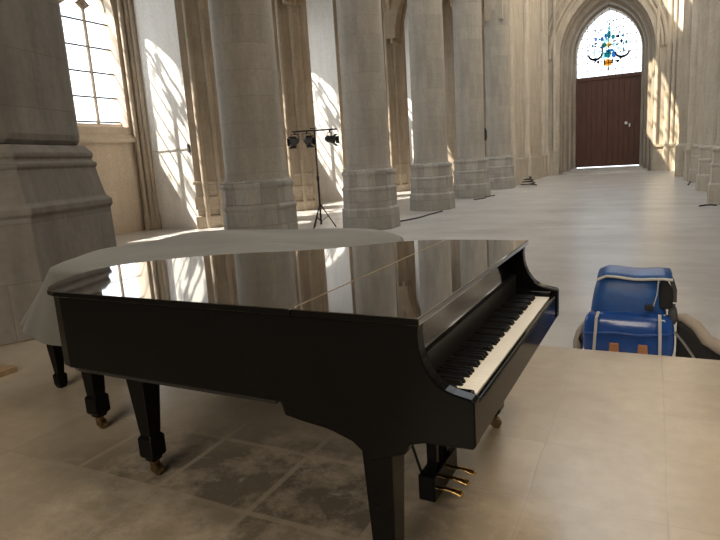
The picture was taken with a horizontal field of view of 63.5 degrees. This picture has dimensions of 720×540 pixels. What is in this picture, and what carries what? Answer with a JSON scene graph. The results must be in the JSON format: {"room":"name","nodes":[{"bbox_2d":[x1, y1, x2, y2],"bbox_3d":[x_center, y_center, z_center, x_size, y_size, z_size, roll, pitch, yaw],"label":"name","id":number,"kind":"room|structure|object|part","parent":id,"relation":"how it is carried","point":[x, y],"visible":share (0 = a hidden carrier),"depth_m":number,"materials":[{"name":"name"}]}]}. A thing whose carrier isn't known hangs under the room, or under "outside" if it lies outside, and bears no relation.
{"room":"church interior","nodes":[
{"label":"church interior","id":0,"kind":"room"},
{"bbox_2d":[77,0,148,234],"bbox_3d":[-6.033,-8.197,22.105,0.550,12.360,48.600,2,12,26],"label":"wall","id":1,"kind":"structure","parent":0,"point":[117,164],"depth_m":18.55,"materials":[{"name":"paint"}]},
{"bbox_2d":[58,0,139,141],"bbox_3d":[-8.706,-7.336,16.390,0.550,7.357,5.180,2,12,26],"label":"window","id":2,"kind":"structure","parent":1,"relation":"in","point":[82,4],"depth_m":17.84,"materials":[{"name":"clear glass"}]},
{"bbox_3d":[-8.906,-7.319,16.494,0.001,6.350,4.300,2,12,26],"label":"glass pane","id":3,"kind":"part","parent":2,"relation":"part of","materials":[{"name":"glass"}]},
{"bbox_3d":[-8.472,-4.022,17.002,0.500,0.600,5.000,2,12,26],"label":"sill","id":4,"kind":"part","parent":2,"relation":"part of","materials":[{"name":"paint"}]},
{"bbox_3d":[-8.687,-7.399,16.366,0.480,7.227,5.180,2,12,26],"label":"jamb moulding","id":5,"kind":"part","parent":2,"relation":"part of","materials":[{"name":"stone"}]},
{"bbox_2d":[132,0,197,228],"bbox_3d":[-6.400,-7.479,18.416,2.270,12.360,0.550,2,12,26],"label":"wall","id":6,"kind":"structure","parent":0,"point":[155,20],"depth_m":18.52,"materials":[{"name":"white paint"}]},
{"bbox_2d":[116,0,161,230],"bbox_3d":[-7.291,-7.413,18.369,0.430,12.360,0.457,2,12,26],"label":"trim","id":7,"kind":"structure","parent":6,"relation":"attached to","point":[152,219],"depth_m":18.78,"materials":[{"name":"stone"}]},
{"bbox_2d":[153,144,189,151],"bbox_3d":[-6.069,-3.863,18.703,1.540,0.260,0.050,2,12,26],"label":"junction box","id":8,"kind":"object","parent":6,"relation":"attached to","point":[188,145],"visible":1,"depth_m":18.40,"materials":[{"name":"grey metal"}]},
{"bbox_2d":[306,0,342,200],"bbox_3d":[-1.912,-9.444,27.339,2.270,12.360,0.550,2,12,26],"label":"wall","id":9,"kind":"structure","parent":0,"point":[320,20],"depth_m":27.15,"materials":[{"name":"white paint"}]},
{"bbox_2d":[332,0,345,170],"bbox_3d":[-0.501,-9.468,27.042,1.671,12.380,1.074,-12,14,-39],"label":"wall pier","id":10,"kind":"object","parent":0,"point":[333,1],"visible":0.06,"depth_m":26.74,"materials":[{"name":"stone"}]},
{"bbox_2d":[404,10,413,164],"bbox_3d":[2.576,-11.410,36.262,2.270,12.360,0.550,2,12,26],"label":"wall","id":11,"kind":"structure","parent":0,"point":[406,14],"depth_m":35.77,"materials":[{"name":"white paint"}]},
{"bbox_2d":[115,170,719,356],"bbox_3d":[9.106,-3.024,23.788,29.000,0.300,42.100,2,12,26],"label":"floor","id":12,"kind":"structure","parent":0,"point":[574,227],"depth_m":13.72,"materials":[{"name":"grey stone"}]},
{"bbox_2d":[174,0,224,228],"bbox_3d":[-4.989,-7.503,18.119,1.671,12.380,1.074,-12,14,-39],"label":"wall pier","id":13,"kind":"object","parent":12,"relation":"on","point":[192,16],"visible":0.57,"depth_m":18.21,"materials":[{"name":"stone"}]},
{"bbox_2d":[207,0,297,229],"bbox_3d":[-2.321,-6.496,10.460,1.478,12.860,1.478,2,12,26],"label":"stone column","id":14,"kind":"structure","parent":12,"relation":"on","point":[257,189],"depth_m":10.69,"materials":[{"name":"stone"}]},
{"bbox_2d":[271,0,321,210],"bbox_3d":[-2.745,-8.486,22.581,1.671,12.380,1.074,-12,14,-39],"label":"wall pier","id":15,"kind":"object","parent":12,"relation":"on","point":[290,25],"visible":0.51,"depth_m":22.62,"materials":[{"name":"stone"}]},
{"bbox_2d":[292,128,336,228],"bbox_3d":[-1.215,-2.558,16.343,1.125,2.802,0.735,2,12,26],"label":"lighting stand","id":16,"kind":"object","parent":12,"relation":"on","point":[317,176],"visible":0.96,"depth_m":16.37,"materials":[{"name":"black paint"}]},
{"bbox_2d":[287,133,298,148],"bbox_3d":[-1.814,-3.594,16.170,0.300,0.434,0.362,1,11,21],"label":"spotlight","id":17,"kind":"object","parent":16,"relation":"attached to","point":[293,140],"visible":1,"depth_m":16.09,"materials":[{"name":"black paint"}]},
{"bbox_2d":[302,132,314,147],"bbox_3d":[-1.458,-3.617,16.172,0.300,0.434,0.362,-9,12,-28],"label":"spotlight","id":18,"kind":"object","parent":16,"relation":"attached to","point":[309,139],"visible":1,"depth_m":16.11,"materials":[{"name":"black paint"}]},
{"bbox_3d":[-1.223,-1.508,16.415,0.056,0.718,0.448,2,12,26],"label":"leg","id":19,"kind":"part","parent":16,"relation":"part of","materials":[{"name":"black paint"}]},
{"bbox_3d":[-0.911,-1.562,16.594,0.449,0.718,0.034,-4,11,0],"label":"leg","id":20,"kind":"part","parent":16,"relation":"part of","materials":[{"name":"black paint"}]},
{"bbox_2d":[325,130,338,145],"bbox_3d":[-0.805,-3.662,16.190,0.362,0.434,0.300,1,11,21],"label":"spotlight","id":21,"kind":"object","parent":16,"relation":"attached to","point":[331,139],"visible":1,"depth_m":16.15,"materials":[{"name":"black paint"}]},
{"bbox_2d":[0,339,719,539],"bbox_3d":[-3.812,1.824,1.429,26.000,0.660,10.440,2,12,26],"label":"platform","id":22,"kind":"object","parent":12,"relation":"on","point":[587,444],"depth_m":2.88,"materials":[{"name":"beige stone"}]},
{"bbox_2d":[0,364,17,377],"bbox_3d":[-3.141,0.798,4.745,0.800,0.045,0.200,2,12,26],"label":"wooden board","id":23,"kind":"object","parent":22,"relation":"on","point":[5,369],"visible":1,"depth_m":4.61,"materials":[{"name":"brown wood"}]},
{"bbox_2d":[0,0,116,345],"bbox_3d":[-4.668,-3.142,5.865,3.165,7.550,3.165,-11,13,-34],"label":"pier","id":24,"kind":"object","parent":22,"relation":"on","point":[55,207],"visible":0.91,"depth_m":5.73,"materials":[{"name":"stone"}]},
{"bbox_2d":[46,344,110,428],"bbox_3d":[-0.934,0.330,4.113,2.376,0.920,1.965,2,12,27],"label":"grand piano","id":25,"kind":"object","parent":22,"relation":"on","point":[97,403],"visible":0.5,"depth_m":3.47,"materials":[{"name":"black paint"}]},
{"bbox_3d":[-2.194,0.530,4.183,0.090,0.660,0.090,2,12,27],"label":"leg","id":26,"kind":"part","parent":25,"relation":"part of","materials":[{"name":"black paint"}]},
{"bbox_3d":[-1.585,0.591,3.449,0.115,0.585,0.115,2,12,27],"label":"leg","id":27,"kind":"part","parent":25,"relation":"part of","materials":[{"name":"black paint"}]},
{"bbox_2d":[19,228,403,345],"bbox_3d":[-0.931,0.034,4.198,2.724,0.488,2.188,2,12,26],"label":"cloth cover","id":28,"kind":"object","parent":25,"relation":"on","point":[40,322],"visible":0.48,"depth_m":3.91,"materials":[{"name":"grey fabric"}]},
{"bbox_2d":[47,240,558,539],"bbox_3d":[-0.244,0.461,2.931,2.148,1.013,1.580,2,12,27],"label":"grand piano","id":29,"kind":"object","parent":22,"relation":"on","point":[390,348],"visible":1,"depth_m":2.19,"materials":[{"name":"black paint"}]},
{"bbox_3d":[-1.053,0.661,2.872,0.130,0.595,0.130,2,12,27],"label":"leg","id":30,"kind":"part","parent":29,"relation":"part of","materials":[{"name":"black paint"}]},
{"bbox_3d":[-0.570,0.318,3.051,1.330,0.030,1.426,2,12,27],"label":"soundboard frame","id":31,"kind":"part","parent":29,"relation":"part of","materials":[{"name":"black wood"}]},
{"bbox_3d":[-0.550,-0.033,2.983,1.528,0.024,1.580,2,12,27],"label":"lid","id":32,"kind":"part","parent":29,"relation":"part of","materials":[{"name":"black paint"}]},
{"bbox_3d":[0.091,0.775,2.011,0.115,0.545,0.115,2,12,27],"label":"leg","id":33,"kind":"part","parent":29,"relation":"part of","materials":[{"name":"black paint"}]},
{"bbox_3d":[0.185,0.642,2.514,0.175,0.523,0.012,2,12,27],"label":"brace rod","id":34,"kind":"part","parent":29,"relation":"part of","materials":[{"name":"black paint"}]},
{"bbox_3d":[0.303,0.630,2.480,0.045,0.460,0.035,2,12,27],"label":"post","id":35,"kind":"part","parent":29,"relation":"part of","materials":[{"name":"black paint"}]},
{"bbox_3d":[0.363,0.605,2.593,0.045,0.460,0.035,2,12,27],"label":"post","id":36,"kind":"part","parent":29,"relation":"part of","materials":[{"name":"black paint"}]},
{"bbox_3d":[0.711,0.523,3.143,0.115,0.545,0.115,2,12,27],"label":"leg","id":37,"kind":"part","parent":29,"relation":"part of","materials":[{"name":"black paint"}]},
{"bbox_2d":[336,0,400,229],"bbox_3d":[-0.077,-7.479,14.922,1.478,12.860,1.478,2,12,26],"label":"stone column","id":38,"kind":"structure","parent":12,"relation":"on","point":[369,189],"depth_m":15.13,"materials":[{"name":"stone"}]},
{"bbox_2d":[381,0,410,191],"bbox_3d":[1.743,-10.451,31.504,1.671,12.380,1.074,-12,14,-39],"label":"wall pier","id":39,"kind":"object","parent":12,"relation":"on","point":[394,55],"visible":0.57,"depth_m":31.55,"materials":[{"name":"stone"}]},
{"bbox_2d":[400,210,442,221],"bbox_3d":[1.860,-1.661,18.080,0.339,0.038,3.237,5,14,38],"label":"cable","id":40,"kind":"object","parent":12,"relation":"on","point":[442,210],"visible":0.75,"depth_m":17.90,"materials":[{"name":"black rubber"}]},
{"bbox_2d":[407,0,454,210],"bbox_3d":[2.167,-8.462,19.383,1.478,12.860,1.478,2,12,26],"label":"stone column","id":41,"kind":"structure","parent":12,"relation":"on","point":[431,180],"depth_m":19.50,"materials":[{"name":"stone"}]},
{"bbox_2d":[452,0,490,198],"bbox_3d":[4.411,-9.444,23.845,1.478,12.860,1.478,2,12,26],"label":"stone column","id":42,"kind":"structure","parent":12,"relation":"on","point":[471,171],"depth_m":23.88,"materials":[{"name":"stone"}]},
{"bbox_2d":[484,127,486,140],"bbox_3d":[5.553,-4.968,26.459,0.600,2.970,0.585,2,12,26],"label":"loudspeaker","id":43,"kind":"object","parent":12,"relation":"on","point":[485,130],"visible":0.11,"depth_m":26.07,"materials":[{"name":"black paint"}]},
{"bbox_2d":[484,0,514,189],"bbox_3d":[6.655,-10.427,28.307,1.478,12.860,1.478,2,12,26],"label":"stone column","id":44,"kind":"structure","parent":12,"relation":"on","point":[496,31],"depth_m":28.27,"materials":[{"name":"stone"}]},
{"bbox_2d":[520,176,536,184],"bbox_3d":[8.773,-4.611,30.279,0.848,0.469,1.052,2,12,26],"label":"cable coil","id":45,"kind":"object","parent":12,"relation":"on","point":[529,178],"visible":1,"depth_m":30.01,"materials":[{"name":"black rubber"}]},
{"bbox_2d":[583,265,677,355],"bbox_3d":[2.368,0.370,5.117,0.736,0.779,0.605,2,12,26],"label":"equipment bag","id":46,"kind":"object","parent":12,"relation":"on","point":[627,314],"visible":0.9,"depth_m":4.96,"materials":[{"name":"blue fabric"}]},
{"bbox_3d":[2.627,0.156,4.931,0.107,0.240,0.044,2,12,26],"label":"handle","id":47,"kind":"part","parent":46,"relation":"part of","materials":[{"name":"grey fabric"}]},
{"bbox_2d":[573,314,719,359],"bbox_3d":[2.622,0.576,4.923,1.548,0.415,0.277,2,12,29],"label":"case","id":48,"kind":"object","parent":12,"relation":"on","point":[693,340],"visible":0.82,"depth_m":4.80,"materials":[{"name":"fabric"}]},
{"bbox_3d":[2.679,0.638,4.795,0.195,0.282,0.034,-2,11,11],"label":"buckle rod","id":49,"kind":"part","parent":48,"relation":"part of","materials":[{"name":"metal"}]},
{"bbox_2d":[688,0,709,181],"bbox_3d":[14.803,-10.185,24.262,1.478,12.860,1.478,2,12,26],"label":"stone column","id":50,"kind":"structure","parent":12,"relation":"on","point":[704,4],"depth_m":24.62,"materials":[{"name":"stone"}]},
{"bbox_2d":[695,0,719,190],"bbox_3d":[12.559,-9.202,19.800,1.478,12.860,1.478,2,12,26],"label":"stone column","id":51,"kind":"structure","parent":12,"relation":"on","point":[713,49],"depth_m":20.24,"materials":[{"name":"stone"}]},
{"bbox_2d":[699,204,716,206],"bbox_3d":[9.623,-1.800,16.188,0.476,0.035,0.247,-2,11,6],"label":"cable","id":52,"kind":"object","parent":12,"relation":"on","point":[704,204],"visible":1,"depth_m":16.16,"materials":[{"name":"black rubber"}]},
{"bbox_2d":[707,87,719,204],"bbox_3d":[10.315,-8.219,15.339,1.478,12.860,1.478,2,12,26],"label":"stone column","id":53,"kind":"structure","parent":12,"relation":"on","point":[713,190],"depth_m":16.31,"materials":[{"name":"stone"}]},
{"bbox_2d":[442,0,486,184],"bbox_3d":[5.285,-11.376,35.164,8.600,12.360,0.500,2,12,26],"label":"wall","id":54,"kind":"structure","parent":0,"point":[447,11],"depth_m":34.74,"materials":[{"name":"stone"}]},
{"bbox_2d":[484,0,502,21],"bbox_3d":[0.573,-16.061,15.716,0.840,13.400,25.660,2,12,26],"label":"wall","id":55,"kind":"structure","parent":0,"point":[489,5],"depth_m":27.40,"materials":[{"name":"stone"}]},
{"bbox_2d":[282,0,291,3],"bbox_3d":[-1.771,-11.503,17.962,5.210,4.338,5.450,2,12,26],"label":"trim","id":56,"kind":"structure","parent":55,"relation":"attached to","point":[283,1],"depth_m":21.59,"materials":[{"name":"stone"}]},
{"bbox_2d":[286,0,452,6],"bbox_3d":[0.473,-12.486,22.423,5.210,4.338,5.450,2,12,26],"label":"trim","id":57,"kind":"structure","parent":55,"relation":"attached to","point":[294,2],"depth_m":22.03,"materials":[{"name":"stone"}]},
{"bbox_2d":[384,0,405,40],"bbox_3d":[3.870,-14.162,28.885,5.700,4.400,0.560,2,12,26],"label":"trim","id":58,"kind":"structure","parent":55,"relation":"attached to","point":[392,17],"depth_m":30.01,"materials":[{"name":"stone"}]},
{"bbox_2d":[385,0,484,43],"bbox_3d":[2.717,-13.468,26.885,5.210,4.338,5.450,2,12,26],"label":"trim","id":59,"kind":"structure","parent":55,"relation":"attached to","point":[393,40],"depth_m":28.06,"materials":[{"name":"stone"}]},
{"bbox_2d":[393,0,483,44],"bbox_3d":[4.961,-14.451,31.347,5.210,4.338,5.450,2,12,26],"label":"trim","id":60,"kind":"structure","parent":55,"relation":"attached to","point":[400,40],"depth_m":30.74,"materials":[{"name":"stone"}]},
{"bbox_2d":[514,0,540,157],"bbox_3d":[9.267,-15.886,33.400,0.700,21.360,12.940,2,12,26],"label":"wall","id":61,"kind":"structure","parent":0,"point":[534,5],"depth_m":34.60,"materials":[{"name":"stone"}]},
{"bbox_2d":[508,0,549,186],"bbox_3d":[9.573,-15.856,33.139,0.594,21.360,12.540,2,12,26],"label":"trim","id":62,"kind":"structure","parent":61,"relation":"attached to","point":[536,167],"depth_m":33.29,"materials":[{"name":"stone"}]},
{"bbox_2d":[548,0,678,174],"bbox_3d":[16.101,-16.986,36.931,9.500,21.360,0.300,2,12,26],"label":"wall","id":63,"kind":"structure","parent":0,"point":[662,63],"depth_m":38.05,"materials":[{"name":"stone"}]},
{"bbox_2d":[562,165,647,174],"bbox_3d":[16.844,-6.867,39.956,5.200,0.300,3.450,2,12,26],"label":"doorstep","id":64,"kind":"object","parent":63,"relation":"attached to","point":[636,168],"depth_m":39.31,"materials":[{"name":"grey stone"}]},
{"bbox_2d":[560,0,654,174],"bbox_3d":[16.670,-12.618,39.261,5.720,11.860,3.200,2,12,26],"label":"door frame","id":65,"kind":"structure","parent":63,"relation":"attached to","point":[588,11],"depth_m":38.89,"materials":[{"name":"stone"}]},
{"bbox_2d":[576,71,640,167],"bbox_3d":[17.213,-10.346,40.492,4.120,6.160,0.400,2,12,26],"label":"door","id":66,"kind":"structure","parent":63,"relation":"in","point":[608,107],"depth_m":40.50,"materials":[{"name":"brown wood"}]},
{"bbox_3d":[18.072,-11.599,39.818,2.010,0.060,0.020,2,12,26],"label":"rail","id":67,"kind":"part","parent":66,"relation":"part of","materials":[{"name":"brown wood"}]},
{"bbox_2d":[577,8,641,76],"bbox_3d":[16.932,-15.485,39.618,4.160,4.400,0.035,2,12,26],"label":"window","id":68,"kind":"structure","parent":63,"relation":"in","point":[607,54],"depth_m":39.70,"materials":[{"name":"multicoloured glass"}]},
{"bbox_2d":[548,0,677,59],"bbox_3d":[15.830,-16.946,36.882,7.960,6.026,0.280,2,12,26],"label":"trim arch moulding","id":69,"kind":"structure","parent":63,"relation":"attached to","point":[663,33],"depth_m":37.78,"materials":[{"name":"stone"}]},
{"bbox_2d":[549,0,682,174],"bbox_3d":[16.026,-16.953,36.782,8.300,21.360,0.585,2,12,26],"label":"trim","id":70,"kind":"structure","parent":63,"relation":"attached to","point":[662,155],"depth_m":36.57,"materials":[{"name":"stone"}]},
{"bbox_2d":[693,0,699,143],"bbox_3d":[17.398,-15.644,29.364,0.980,21.360,12.940,2,12,26],"label":"wall","id":71,"kind":"structure","parent":0,"point":[699,0],"depth_m":25.30,"materials":[{"name":"stone"}]},
{"bbox_2d":[674,0,698,181],"bbox_3d":[16.897,-15.638,29.503,1.080,21.360,12.540,2,12,26],"label":"trim","id":72,"kind":"structure","parent":71,"relation":"attached to","point":[683,149],"depth_m":28.76,"materials":[{"name":"stone"}]}
]}

